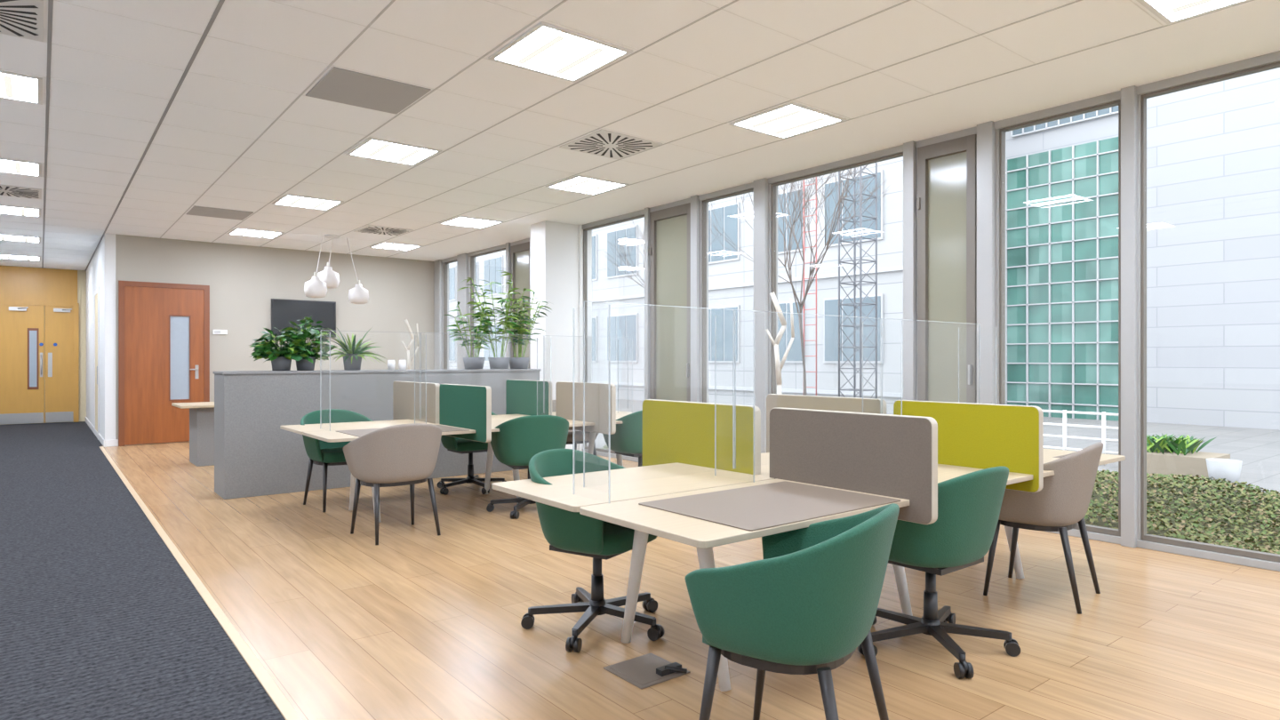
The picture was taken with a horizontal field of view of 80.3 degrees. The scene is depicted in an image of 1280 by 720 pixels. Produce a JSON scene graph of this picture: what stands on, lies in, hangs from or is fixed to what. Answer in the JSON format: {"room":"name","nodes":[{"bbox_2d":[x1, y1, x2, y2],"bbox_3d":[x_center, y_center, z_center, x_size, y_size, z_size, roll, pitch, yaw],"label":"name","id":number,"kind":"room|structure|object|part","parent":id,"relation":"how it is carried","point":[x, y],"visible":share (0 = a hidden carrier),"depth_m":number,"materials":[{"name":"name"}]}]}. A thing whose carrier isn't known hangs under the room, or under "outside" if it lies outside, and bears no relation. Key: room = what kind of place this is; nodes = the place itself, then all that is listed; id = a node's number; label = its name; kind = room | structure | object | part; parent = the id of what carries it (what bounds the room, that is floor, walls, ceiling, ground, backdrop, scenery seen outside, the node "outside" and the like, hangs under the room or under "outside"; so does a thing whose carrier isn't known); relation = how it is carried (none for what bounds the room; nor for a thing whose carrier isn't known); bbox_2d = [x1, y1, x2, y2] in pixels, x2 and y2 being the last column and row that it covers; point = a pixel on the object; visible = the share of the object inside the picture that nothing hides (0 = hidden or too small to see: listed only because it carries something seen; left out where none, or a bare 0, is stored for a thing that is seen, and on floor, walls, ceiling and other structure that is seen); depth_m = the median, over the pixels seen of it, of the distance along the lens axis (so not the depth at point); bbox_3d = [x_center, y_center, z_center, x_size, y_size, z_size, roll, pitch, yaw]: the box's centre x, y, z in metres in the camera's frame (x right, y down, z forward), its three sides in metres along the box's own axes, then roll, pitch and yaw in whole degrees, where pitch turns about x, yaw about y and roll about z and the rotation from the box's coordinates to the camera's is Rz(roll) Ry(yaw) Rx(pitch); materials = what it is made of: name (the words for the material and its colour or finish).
{"room":"open-plan office","nodes":[
{"label":"open-plan office","id":0,"kind":"room"},
{"bbox_2d":[0,265,86,424],"bbox_3d":[-12.789,-0.300,15.353,2.800,3.200,0.150,0,0,-38],"label":"wall corridor end","id":1,"kind":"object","parent":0,"point":[81,274],"depth_m":16.04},
{"bbox_2d":[0,265,79,423],"bbox_3d":[-12.543,-0.295,15.316,1.940,3.190,0.210,0,0,-38],"label":"door","id":2,"kind":"structure","parent":1,"relation":"in","point":[39,308],"depth_m":15.57,"materials":[{"name":"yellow wood"}]},
{"bbox_2d":[86,233,115,446],"bbox_3d":[-9.835,-0.300,13.767,0.136,3.200,6.002,0,0,-38],"label":"wall","id":3,"kind":"structure","parent":0,"point":[100,272],"depth_m":11.45,"materials":[{"name":"white paint"}]},
{"bbox_2d":[85,416,104,447],"bbox_3d":[-9.889,1.250,13.713,0.017,0.100,5.980,0,0,-38],"label":"baseboard","id":4,"kind":"structure","parent":3,"relation":"attached to","point":[101,439],"depth_m":13.00,"materials":[{"name":"white paint"}]},
{"bbox_2d":[94,286,99,439],"bbox_3d":[-9.211,0.050,12.847,0.030,2.500,1.180,0,0,-38],"label":"door","id":5,"kind":"structure","parent":3,"relation":"in","point":[97,291],"depth_m":12.71,"materials":[{"name":"white paint"}]},
{"bbox_2d":[0,421,285,719],"bbox_3d":[-5.594,1.450,6.158,2.670,0.300,23.600,0,0,-38],"label":"floor","id":6,"kind":"structure","parent":0,"point":[100,620],"depth_m":3.97,"materials":[{"name":"grey carpet"}]},
{"bbox_2d":[115,234,434,445],"bbox_3d":[-5.942,-0.300,13.120,5.434,3.200,0.150,0,0,-38],"label":"wall","id":7,"kind":"structure","parent":0,"point":[243,281],"depth_m":12.85,"materials":[{"name":"beige paint"}]},
{"bbox_2d":[105,439,118,447],"bbox_3d":[-6.006,1.250,12.962,5.130,0.100,0.018,0,0,-38],"label":"baseboard","id":8,"kind":"structure","parent":7,"relation":"attached to","point":[108,443],"depth_m":11.42,"materials":[{"name":"white paint"}]},
{"bbox_2d":[118,280,209,446],"bbox_3d":[-7.393,0.050,11.814,1.210,2.500,0.095,0,0,-38],"label":"door","id":9,"kind":"structure","parent":7,"relation":"in","point":[164,328],"depth_m":11.79,"materials":[{"name":"brown wood"}]},
{"bbox_2d":[212,329,227,334],"bbox_3d":[-6.819,-0.455,12.314,0.210,0.070,0.022,0,0,-38],"label":"sign","id":10,"kind":"object","parent":7,"relation":"attached to","point":[214,332],"visible":1,"depth_m":12.30,"materials":[{"name":"white paint"}]},
{"bbox_2d":[271,298,335,337],"bbox_3d":[-5.800,-0.715,13.089,1.050,0.630,0.072,0,0,-38],"label":"tv","id":11,"kind":"object","parent":7,"relation":"attached to","point":[283,311],"visible":0.81,"depth_m":13.03,"materials":[{"name":"black plastic"}]},
{"bbox_2d":[434,50,1279,571],"bbox_3d":[1.503,-0.300,7.821,0.214,3.196,17.396,0,0,-38],"label":"window","id":12,"kind":"structure","parent":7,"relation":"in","point":[947,171],"depth_m":6.38,"materials":[{"name":"grey metal"}]},
{"bbox_2d":[443,259,456,368],"bbox_3d":[-3.487,-0.295,14.106,0.060,3.088,0.648,0,0,-38],"label":"window","id":13,"kind":"structure","parent":12,"relation":"attached to","point":[455,260],"depth_m":14.34,"materials":[{"name":"grey metal"}]},
{"bbox_2d":[470,248,505,357],"bbox_3d":[-2.553,-0.295,12.926,0.060,3.088,1.398,0,0,-38],"label":"window","id":14,"kind":"structure","parent":12,"relation":"attached to","point":[503,249],"depth_m":13.45,"materials":[{"name":"grey metal"}]},
{"bbox_2d":[509,241,529,368],"bbox_3d":[-1.861,-0.295,12.007,0.135,3.088,0.658,0,0,-38],"label":"window","id":15,"kind":"structure","parent":12,"relation":"attached to","point":[519,253],"depth_m":12.05,"materials":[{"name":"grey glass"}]},
{"bbox_2d":[583,214,644,457],"bbox_3d":[-0.331,-0.295,10.119,0.060,3.088,1.438,0,0,-38],"label":"window","id":16,"kind":"structure","parent":12,"relation":"attached to","point":[585,231],"depth_m":10.66,"materials":[{"name":"grey metal"}]},
{"bbox_2d":[648,202,690,401],"bbox_3d":[0.386,-0.295,9.169,0.135,3.088,0.758,0,0,-38],"label":"window","id":17,"kind":"structure","parent":12,"relation":"attached to","point":[669,249],"depth_m":9.20,"materials":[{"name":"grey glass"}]},
{"bbox_2d":[702,188,753,402],"bbox_3d":[0.994,-0.295,8.445,0.060,3.088,0.828,0,0,-38],"label":"window","id":18,"kind":"structure","parent":12,"relation":"attached to","point":[704,202],"depth_m":8.75,"materials":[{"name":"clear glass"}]},
{"bbox_2d":[771,152,903,393],"bbox_3d":[1.878,-0.295,7.327,0.060,3.088,1.558,0,0,-38],"label":"window","id":19,"kind":"structure","parent":12,"relation":"attached to","point":[773,186],"depth_m":7.91,"materials":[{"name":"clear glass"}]},
{"bbox_3d":[1.505,-0.300,7.823,0.210,3.200,17.400,0,0,-38],"label":"window frame assembly","id":20,"kind":"part","parent":12,"relation":"part of","materials":[{"name":"grey metal"}]},
{"bbox_2d":[999,99,1120,536],"bbox_3d":[3.153,-0.295,5.716,0.060,3.088,0.868,0,0,-38],"label":"window","id":21,"kind":"structure","parent":12,"relation":"attached to","point":[1002,132],"depth_m":5.79,"materials":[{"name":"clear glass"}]},
{"bbox_2d":[1140,61,1279,562],"bbox_3d":[3.917,-0.295,4.752,0.060,3.088,1.348,0,0,-38],"label":"window","id":22,"kind":"structure","parent":12,"relation":"attached to","point":[1246,553],"depth_m":5.25,"materials":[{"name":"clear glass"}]},
{"bbox_2d":[0,0,1279,270],"bbox_3d":[-3.454,-1.998,7.788,8.250,0.204,23.700,0,0,-38],"label":"ceiling","id":23,"kind":"structure","parent":0,"point":[151,112],"depth_m":5.46,"materials":[{"name":"tile"}]},
{"bbox_2d":[0,233,40,242],"bbox_3d":[-9.726,-1.890,11.789,0.650,0.020,0.650,0,0,-38],"label":"recessed light","id":24,"kind":"object","parent":23,"relation":"in","point":[7,237],"visible":1,"depth_m":11.84,"materials":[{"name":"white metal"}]},
{"bbox_2d":[0,254,40,261],"bbox_3d":[-11.476,-1.890,14.000,0.650,0.020,0.650,0,0,-38],"label":"recessed light","id":25,"kind":"object","parent":23,"relation":"in","point":[2,256],"visible":1,"depth_m":13.99,"materials":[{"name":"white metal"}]},
{"bbox_2d":[0,184,41,199],"bbox_3d":[-7.101,-1.894,8.472,0.650,0.013,0.650,0,0,-38],"label":"air diffuser","id":26,"kind":"object","parent":23,"relation":"in","point":[7,190],"depth_m":8.51,"materials":[{"name":"white metal"}]},
{"bbox_2d":[0,157,41,176],"bbox_3d":[-6.226,-1.890,7.367,0.650,0.020,0.650,0,0,-38],"label":"recessed light","id":27,"kind":"object","parent":23,"relation":"in","point":[6,165],"visible":1,"depth_m":7.46,"materials":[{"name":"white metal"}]},
{"bbox_2d":[0,204,41,217],"bbox_3d":[-7.976,-1.890,9.578,0.650,0.020,0.650,0,0,-38],"label":"recessed light","id":28,"kind":"object","parent":23,"relation":"in","point":[4,209],"visible":1,"depth_m":9.65,"materials":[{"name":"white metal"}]},
{"bbox_2d":[0,70,42,104],"bbox_3d":[-4.476,-1.890,5.155,0.650,0.020,0.650,0,0,-38],"label":"recessed light","id":29,"kind":"object","parent":23,"relation":"in","point":[14,86],"visible":1,"depth_m":5.27,"materials":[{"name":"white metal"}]},
{"bbox_2d":[0,0,43,41],"bbox_3d":[-3.601,-1.894,4.050,0.650,0.013,0.650,0,0,-38],"label":"air diffuser","id":30,"kind":"object","parent":23,"relation":"in","point":[24,19],"depth_m":4.20,"materials":[{"name":"white metal"}]},
{"bbox_2d":[186,205,253,220],"bbox_3d":[-5.431,-1.895,9.794,0.660,0.010,0.660,0,0,-38],"label":"ceiling panel","id":31,"kind":"object","parent":23,"relation":"in","point":[198,211],"depth_m":9.74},
{"bbox_2d":[226,227,284,238],"bbox_3d":[-5.749,-1.890,11.340,0.650,0.020,0.650,0,0,-38],"label":"recessed light","id":32,"kind":"object","parent":23,"relation":"in","point":[236,231],"visible":1,"depth_m":11.33,"materials":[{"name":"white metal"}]},
{"bbox_2d":[272,193,343,210],"bbox_3d":[-3.999,-1.890,9.129,0.650,0.020,0.650,0,0,-38],"label":"recessed light","id":33,"kind":"object","parent":23,"relation":"in","point":[288,200],"visible":1,"depth_m":9.10,"materials":[{"name":"white plastic"}]},
{"bbox_2d":[304,234,368,303],"bbox_3d":[-4.738,-1.390,11.749,0.957,1.019,0.630,0,0,-38],"label":"cluster","id":34,"kind":"object","parent":23,"relation":"hanging from","point":[316,287],"visible":1,"depth_m":11.69,"materials":[{"name":"white glass"}]},
{"bbox_2d":[305,66,431,114],"bbox_3d":[-1.930,-1.895,5.372,0.660,0.010,0.660,0,0,-38],"label":"ceiling vent","id":35,"kind":"object","parent":23,"relation":"in","point":[340,85],"depth_m":5.33,"materials":[{"name":"grey metal"}]},
{"bbox_2d":[353,224,413,236],"bbox_3d":[-3.760,-1.894,11.116,0.650,0.013,0.650,0,0,-38],"label":"air diffuser","id":36,"kind":"object","parent":23,"relation":"in","point":[370,228],"depth_m":11.08,"materials":[{"name":"white metal"}]},
{"bbox_2d":[345,136,441,166],"bbox_3d":[-2.249,-1.890,6.918,0.650,0.020,0.650,0,0,-38],"label":"recessed light","id":37,"kind":"object","parent":23,"relation":"in","point":[371,148],"visible":1,"depth_m":6.89,"materials":[{"name":"white plastic"}]},
{"bbox_2d":[369,241,422,250],"bbox_3d":[-4.079,-1.890,12.662,0.650,0.020,0.650,0,0,-38],"label":"recessed light","id":38,"kind":"object","parent":23,"relation":"in","point":[382,245],"visible":1,"depth_m":12.66,"materials":[{"name":"white plastic"}]},
{"bbox_2d":[439,216,503,228],"bbox_3d":[-2.329,-1.890,10.451,0.650,0.020,0.650,0,0,-38],"label":"recessed light","id":39,"kind":"object","parent":23,"relation":"in","point":[460,220],"visible":1,"depth_m":10.43,"materials":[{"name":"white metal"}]},
{"bbox_2d":[488,21,632,82],"bbox_3d":[-0.499,-1.890,4.707,0.650,0.020,0.650,0,0,-38],"label":"recessed light","id":40,"kind":"object","parent":23,"relation":"in","point":[548,49],"visible":1,"depth_m":4.67,"materials":[{"name":"white plastic"}]},
{"bbox_2d":[545,175,628,195],"bbox_3d":[-0.579,-1.890,8.240,0.650,0.020,0.650,0,0,-38],"label":"recessed light","id":41,"kind":"object","parent":23,"relation":"in","point":[581,184],"visible":1,"depth_m":8.22,"materials":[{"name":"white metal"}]},
{"bbox_2d":[559,128,662,159],"bbox_3d":[-0.260,-1.894,6.693,0.650,0.013,0.650,0,0,-38],"label":"air diffuser","id":42,"kind":"object","parent":23,"relation":"in","point":[602,142],"depth_m":6.65,"materials":[{"name":"white metal"}]},
{"bbox_2d":[728,101,846,139],"bbox_3d":[1.172,-1.890,6.029,0.650,0.020,0.650,0,0,-38],"label":"recessed light","id":43,"kind":"object","parent":23,"relation":"in","point":[790,119],"visible":1,"depth_m":6.00,"materials":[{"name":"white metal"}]},
{"bbox_2d":[1136,0,1250,24],"bbox_3d":[2.922,-1.890,3.817,0.650,0.020,0.650,0,0,-38],"label":"recessed light","id":44,"kind":"object","parent":23,"relation":"in","point":[1170,12],"visible":1,"depth_m":4.07,"materials":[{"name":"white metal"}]},
{"bbox_2d":[103,441,1279,719],"bbox_3d":[-0.541,1.450,6.299,5.530,0.300,17.550,0,0,-38],"label":"floor","id":45,"kind":"structure","parent":0,"point":[419,623],"depth_m":3.69,"materials":[{"name":"brown wood"}]},
{"bbox_2d":[171,401,214,466],"bbox_3d":[-4.992,0.925,9.950,1.880,0.750,0.800,0,0,-38],"label":"meeting table","id":46,"kind":"object","parent":45,"relation":"on","point":[201,414],"visible":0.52,"depth_m":9.31,"materials":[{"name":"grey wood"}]},
{"bbox_2d":[99,446,302,719],"bbox_3d":[-2.664,1.302,4.523,0.045,0.016,17.400,0,0,-38],"label":"trim","id":47,"kind":"structure","parent":45,"relation":"on","point":[279,700],"depth_m":3.75,"materials":[{"name":"beige wood"}]},
{"bbox_2d":[300,408,373,511],"bbox_3d":[-2.698,0.879,6.822,0.660,0.846,0.558,0,0,-43],"label":"armchair","id":48,"kind":"object","parent":45,"relation":"on","point":[324,453],"visible":0.51,"depth_m":6.78,"materials":[{"name":"green fabric"}]},
{"bbox_3d":[-2.685,1.091,6.808,0.500,0.423,0.501,0,0,-43],"label":"leg frame","id":49,"kind":"part","parent":48,"relation":"part of","materials":[{"name":"black metal"}]},
{"bbox_2d":[314,447,345,463],"bbox_3d":[-2.661,0.842,6.783,0.493,0.087,0.447,0,0,-43],"label":"seat cushion","id":50,"kind":"object","parent":48,"relation":"on","point":[326,454],"depth_m":6.54,"materials":[{"name":"green fabric"}]},
{"bbox_2d":[212,368,540,499],"bbox_3d":[-2.703,0.705,8.318,3.415,1.190,0.540,0,0,-38],"label":"wall","id":51,"kind":"structure","parent":45,"relation":"on","point":[253,456],"depth_m":7.43,"materials":[{"name":"grey paint"}]},
{"bbox_2d":[249,327,314,370],"bbox_3d":[-3.597,-0.115,7.612,0.641,0.445,0.533,0,0,-38],"label":"plant","id":52,"kind":"object","parent":51,"relation":"on","point":[281,360],"visible":0.96,"depth_m":7.53,"materials":[{"name":"green plant"}]},
{"bbox_2d":[275,315,336,370],"bbox_3d":[-3.440,-0.173,7.786,0.607,0.561,0.505,0,0,-38],"label":"plant","id":53,"kind":"object","parent":51,"relation":"on","point":[305,364],"visible":0.8,"depth_m":7.75,"materials":[{"name":"green plant"}]},
{"bbox_2d":[319,327,388,370],"bbox_3d":[-3.064,-0.128,8.047,0.748,0.472,0.739,0,0,-38],"label":"spider plant","id":54,"kind":"object","parent":51,"relation":"on","point":[352,356],"visible":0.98,"depth_m":7.97,"materials":[{"name":"green plant"}]},
{"bbox_2d":[387,360,395,369],"bbox_3d":[-2.705,0.053,8.252,0.080,0.110,0.079,0,0,-38],"label":"ceramic cup","id":55,"kind":"object","parent":51,"relation":"on","point":[391,364],"visible":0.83,"depth_m":8.22,"materials":[{"name":"white ceramic"}]},
{"bbox_2d":[398,360,406,369],"bbox_3d":[-2.611,0.053,8.327,0.080,0.110,0.079,0,0,-38],"label":"ceramic cup","id":56,"kind":"object","parent":51,"relation":"on","point":[402,364],"visible":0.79,"depth_m":8.29,"materials":[{"name":"white ceramic"}]},
{"bbox_2d":[401,319,419,369],"bbox_3d":[-3.698,0.321,12.198,0.380,1.958,0.380,0,0,-38],"label":"branch","id":57,"kind":"object","parent":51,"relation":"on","point":[410,363],"visible":0.44,"depth_m":12.18,"materials":[{"name":"white wood"}]},
{"bbox_2d":[443,301,501,368],"bbox_3d":[-1.974,-0.289,8.900,0.688,0.795,0.587,0,0,-1],"label":"bamboo plant","id":58,"kind":"object","parent":51,"relation":"on","point":[469,363],"visible":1,"depth_m":8.86,"materials":[{"name":"green plant"}]},
{"bbox_2d":[456,270,529,368],"bbox_3d":[-1.716,-0.460,9.037,0.867,1.136,0.809,0,0,-38],"label":"bamboo plant","id":59,"kind":"object","parent":51,"relation":"on","point":[495,363],"visible":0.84,"depth_m":9.03,"materials":[{"name":"green plant"}]},
{"bbox_2d":[489,288,552,368],"bbox_3d":[-1.453,-0.377,9.281,0.647,0.970,0.666,0,0,-38],"label":"bamboo plant","id":60,"kind":"object","parent":51,"relation":"on","point":[515,363],"visible":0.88,"depth_m":9.22,"materials":[{"name":"green plant"}]},
{"bbox_2d":[343,423,441,545],"bbox_3d":[-1.810,0.879,5.641,0.660,0.846,0.558,0,0,-40],"label":"armchair","id":61,"kind":"object","parent":45,"relation":"on","point":[403,454],"visible":1,"depth_m":5.44,"materials":[{"name":"beige fabric"}]},
{"bbox_3d":[-1.823,1.091,5.655,0.500,0.423,0.501,0,0,-40],"label":"leg frame","id":62,"kind":"part","parent":61,"relation":"part of","materials":[{"name":"black metal"}]},
{"bbox_2d":[280,410,632,522],"bbox_3d":[-1.333,0.937,7.082,3.440,0.735,1.440,0,0,-38],"label":"desk","id":63,"kind":"object","parent":45,"relation":"on","point":[326,432],"visible":0.35,"depth_m":6.62,"materials":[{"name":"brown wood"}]},
{"bbox_2d":[336,424,469,437],"bbox_3d":[-1.906,0.568,6.098,0.880,0.004,0.600,0,0,-38],"label":"desk pad","id":64,"kind":"object","parent":63,"relation":"on","point":[358,433],"visible":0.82,"depth_m":6.07,"materials":[{"name":"leather"}]},
{"bbox_2d":[392,381,439,423],"bbox_3d":[-2.136,0.435,7.211,0.045,0.450,1.040,0,0,-38],"label":"screen","id":65,"kind":"object","parent":63,"relation":"attached to","point":[414,401],"visible":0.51,"depth_m":7.13,"materials":[{"name":"beige fabric"}]},
{"bbox_2d":[439,384,491,442],"bbox_3d":[-1.482,0.435,6.384,0.045,0.450,0.910,0,0,-38],"label":"screen","id":66,"kind":"object","parent":63,"relation":"attached to","point":[464,406],"visible":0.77,"depth_m":6.27,"materials":[{"name":"green fabric"}]},
{"bbox_2d":[505,379,551,415],"bbox_3d":[-1.161,0.435,7.880,0.045,0.450,0.880,0,0,-38],"label":"screen","id":67,"kind":"object","parent":63,"relation":"attached to","point":[523,396],"visible":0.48,"depth_m":7.83,"materials":[{"name":"green fabric"}]},
{"bbox_2d":[555,381,615,434],"bbox_3d":[-0.519,0.435,7.069,0.045,0.450,0.930,0,0,-38],"label":"screen","id":68,"kind":"object","parent":63,"relation":"attached to","point":[588,402],"visible":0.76,"depth_m":6.97,"materials":[{"name":"beige fabric"}]},
{"bbox_2d":[436,411,506,494],"bbox_3d":[-1.687,0.878,7.609,0.734,0.844,0.687,0,0,-38],"label":"tub chair","id":69,"kind":"object","parent":45,"relation":"on","point":[455,444],"visible":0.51,"depth_m":7.45,"materials":[{"name":"green fabric"}]},
{"bbox_2d":[448,438,487,451],"bbox_3d":[-1.684,0.842,7.607,0.493,0.087,0.447,0,0,-38],"label":"seat cushion","id":70,"kind":"object","parent":69,"relation":"on","point":[459,444],"depth_m":7.39,"materials":[{"name":"green fabric"}]},
{"bbox_2d":[486,415,568,519],"bbox_3d":[-0.957,0.878,6.570,0.734,0.844,0.687,0,0,-23],"label":"tub chair","id":71,"kind":"object","parent":45,"relation":"on","point":[517,440],"visible":0.76,"depth_m":6.31,"materials":[{"name":"green fabric"}]},
{"bbox_2d":[530,220,578,450],"bbox_3d":[-1.202,-0.300,10.654,0.540,3.200,0.400,0,0,-38],"label":"column","id":72,"kind":"structure","parent":45,"relation":"on","point":[554,245],"depth_m":10.49,"materials":[{"name":"white paint"}]},
{"bbox_2d":[552,400,598,455],"bbox_3d":[-0.811,0.879,8.469,0.660,0.846,0.558,0,0,-38],"label":"armchair","id":73,"kind":"object","parent":45,"relation":"on","point":[574,437],"visible":0.18,"depth_m":8.29,"materials":[{"name":"beige fabric"}]},
{"bbox_2d":[566,430,596,441],"bbox_3d":[-0.777,0.842,8.427,0.493,0.087,0.447,0,0,-38],"label":"seat cushion","id":74,"kind":"object","parent":73,"relation":"on","point":[573,436],"depth_m":8.26,"materials":[{"name":"beige fabric"}]},
{"bbox_3d":[-0.799,1.091,8.454,0.500,0.423,0.501,0,0,-38],"label":"leg frame","id":75,"kind":"part","parent":73,"relation":"part of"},
{"bbox_2d":[520,448,664,652],"bbox_3d":[-0.186,0.878,3.697,0.687,0.844,0.734,0,0,32],"label":"tub chair","id":76,"kind":"object","parent":45,"relation":"on","point":[565,531],"visible":0.62,"depth_m":3.58,"materials":[{"name":"green fabric"}]},
{"bbox_2d":[563,520,656,555],"bbox_3d":[-0.183,0.842,3.696,0.447,0.087,0.493,0,0,32],"label":"seat cushion","id":77,"kind":"object","parent":76,"relation":"on","point":[616,539],"depth_m":3.47,"materials":[{"name":"green fabric"}]},
{"bbox_2d":[602,410,642,466],"bbox_3d":[-0.010,0.878,7.397,0.734,0.844,0.687,0,0,-33],"label":"tub chair","id":78,"kind":"object","parent":45,"relation":"on","point":[627,440],"visible":0.37,"depth_m":7.11,"materials":[{"name":"green fabric"}]},
{"bbox_2d":[603,652,690,689],"bbox_3d":[0.033,1.280,3.165,0.260,0.040,0.277,0,0,-38],"label":"box","id":79,"kind":"object","parent":45,"relation":"on","point":[649,669],"visible":1,"depth_m":3.13,"materials":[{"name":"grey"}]},
{"bbox_2d":[765,291,794,393],"bbox_3d":[1.321,0.326,7.193,0.380,1.948,0.380,0,0,-38],"label":"coat stand","id":80,"kind":"object","parent":45,"relation":"on","point":[779,365],"visible":0.52,"depth_m":7.17,"materials":[{"name":"white wood"}]},
{"bbox_2d":[684,503,899,719],"bbox_3d":[0.514,0.871,2.393,0.563,0.862,0.667,0,0,32],"label":"armchair","id":81,"kind":"object","parent":45,"relation":"on","point":[812,598],"visible":0.96,"depth_m":2.15,"materials":[{"name":"green fabric"}]},
{"bbox_3d":[0.498,1.087,2.403,0.505,0.431,0.505,0,0,32],"label":"leg frame","id":82,"kind":"part","parent":81,"relation":"part of","materials":[{"name":"black metal"}]},
{"bbox_2d":[491,448,1125,691],"bbox_3d":[1.100,0.937,4.008,3.440,0.735,1.440,0,0,-38],"label":"desk","id":83,"kind":"object","parent":45,"relation":"on","point":[613,496],"visible":0.41,"depth_m":3.35,"materials":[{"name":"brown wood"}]},
{"bbox_2d":[642,399,760,474],"bbox_3d":[0.309,0.445,4.121,0.045,0.430,0.900,0,0,-38],"label":"screen","id":84,"kind":"object","parent":83,"relation":"attached to","point":[724,436],"visible":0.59,"depth_m":4.05,"materials":[{"name":"fabric"}]},
{"bbox_2d":[638,480,900,531],"bbox_3d":[0.523,0.568,3.029,0.880,0.004,0.610,0,0,-38],"label":"desk pad","id":85,"kind":"object","parent":83,"relation":"on","point":[755,508],"visible":1,"depth_m":2.97,"materials":[{"name":"leather"}]},
{"bbox_2d":[766,393,886,452],"bbox_3d":[1.154,0.445,4.810,0.045,0.430,0.910,0,0,-38],"label":"screen","id":86,"kind":"object","parent":83,"relation":"attached to","point":[853,404],"visible":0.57,"depth_m":4.78,"materials":[{"name":"beige fabric"}]},
{"bbox_2d":[769,407,937,524],"bbox_3d":[0.911,0.445,3.361,0.045,0.430,0.860,0,0,-38],"label":"screen","id":87,"kind":"object","parent":83,"relation":"attached to","point":[890,455],"visible":0.8,"depth_m":3.27,"materials":[{"name":"beige fabric"}]},
{"bbox_2d":[893,400,1043,492],"bbox_3d":[1.735,0.445,4.077,0.045,0.430,0.820,0,0,-38],"label":"screen","id":88,"kind":"object","parent":83,"relation":"attached to","point":[971,435],"visible":0.75,"depth_m":3.94,"materials":[{"name":"fabric"}]},
{"bbox_2d":[857,466,1020,678],"bbox_3d":[1.303,0.878,3.463,0.734,0.844,0.687,0,0,-38],"label":"tub chair","id":89,"kind":"object","parent":45,"relation":"on","point":[970,504],"visible":0.76,"depth_m":3.22,"materials":[{"name":"green fabric"}]},
{"bbox_2d":[983,441,1103,614],"bbox_3d":[2.244,0.871,4.196,0.536,0.862,0.636,0,0,42],"label":"armchair","id":90,"kind":"object","parent":45,"relation":"on","point":[1062,503],"visible":0.87,"depth_m":3.97,"materials":[{"name":"beige fabric"}]},
{"bbox_3d":[2.231,1.087,4.208,0.481,0.431,0.481,0,0,42],"label":"leg frame","id":91,"kind":"part","parent":90,"relation":"part of","materials":[{"name":"black metal"}]},
{"label":"outside","id":92,"kind":"structure","parent":0,"visible":0},
{"bbox_3d":[5.424,1.710,6.843,4.200,0.019,20.000,0,0,-38],"label":"lawn","id":93,"kind":"structure","parent":92,"visible":0},
{"bbox_2d":[597,445,1279,554],"bbox_3d":[3.015,1.435,9.178,3.680,0.730,8.350,0,0,-38],"label":"hedge","id":94,"kind":"object","parent":93,"relation":"on","point":[1239,516],"visible":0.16,"depth_m":6.34,"materials":[{"name":"green plant"}]},
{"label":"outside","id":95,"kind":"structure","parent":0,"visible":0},
{"bbox_2d":[594,399,1279,494],"bbox_3d":[10.440,1.810,40.145,53.800,0.180,110.000,0,0,-38],"label":"ground","id":96,"kind":"structure","parent":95,"point":[1258,449],"depth_m":16.21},
{"bbox_2d":[603,219,724,287],"bbox_3d":[0.704,-0.964,18.605,3.044,5.371,2.413,0,0,-31],"label":"bare tree","id":97,"kind":"object","parent":96,"relation":"on","point":[643,235],"visible":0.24,"depth_m":18.44,"materials":[{"name":"brown plant"}]},
{"bbox_2d":[448,156,903,414],"bbox_3d":[-5.510,-7.490,42.315,4.120,18.420,48.000,0,0,-38],"label":"facade","id":98,"kind":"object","parent":96,"relation":"on","point":[618,301],"visible":0.14,"depth_m":26.00,"materials":[{"name":"grey"}]},
{"bbox_2d":[708,164,892,395],"bbox_3d":[2.901,-1.656,14.922,4.063,6.754,4.766,0,0,8],"label":"bare tree","id":99,"kind":"object","parent":96,"relation":"on","point":[801,303],"visible":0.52,"depth_m":14.11,"materials":[{"name":"brown plant"}]},
{"bbox_2d":[803,178,816,395],"bbox_3d":[4.365,-1.990,19.460,0.035,7.420,0.440,0,0,-38],"label":"access ladder","id":100,"kind":"object","parent":96,"relation":"on","point":[816,179],"visible":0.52,"depth_m":19.40,"materials":[{"name":"red metal"}]},
{"bbox_2d":[838,162,877,398],"bbox_3d":[5.090,-2.090,17.738,0.643,7.620,0.650,0,0,-38],"label":"lattice mast","id":101,"kind":"object","parent":96,"relation":"on","point":[854,389],"visible":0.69,"depth_m":17.69,"materials":[{"name":"metal"}]},
{"bbox_2d":[1042,409,1118,465],"bbox_3d":[7.282,1.285,12.714,0.057,0.870,1.560,0,0,-38],"label":"railing","id":102,"kind":"object","parent":96,"relation":"on","point":[1065,425],"visible":0.42,"depth_m":12.63,"materials":[{"name":"metal"}]},
{"bbox_2d":[1005,67,1279,429],"bbox_3d":[21.813,-8.490,12.546,2.220,20.420,32.600,0,0,-38],"label":"building","id":103,"kind":"structure","parent":96,"relation":"on","point":[1213,149],"depth_m":20.61,"materials":[{"name":"grey"}]},
{"bbox_2d":[1146,433,1230,479],"bbox_3d":[8.008,1.436,11.481,1.106,0.569,1.266,0,0,-38],"label":"planter box","id":104,"kind":"object","parent":96,"relation":"on","point":[1163,456],"visible":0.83,"depth_m":11.19,"materials":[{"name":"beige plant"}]},
{"bbox_2d":[1205,458,1242,488],"bbox_3d":[7.925,1.540,10.290,0.400,0.360,0.400,0,0,-38],"label":"plant pot","id":105,"kind":"object","parent":96,"relation":"on","point":[1229,469],"visible":0.67,"depth_m":10.16,"materials":[{"name":"white"}]}
]}

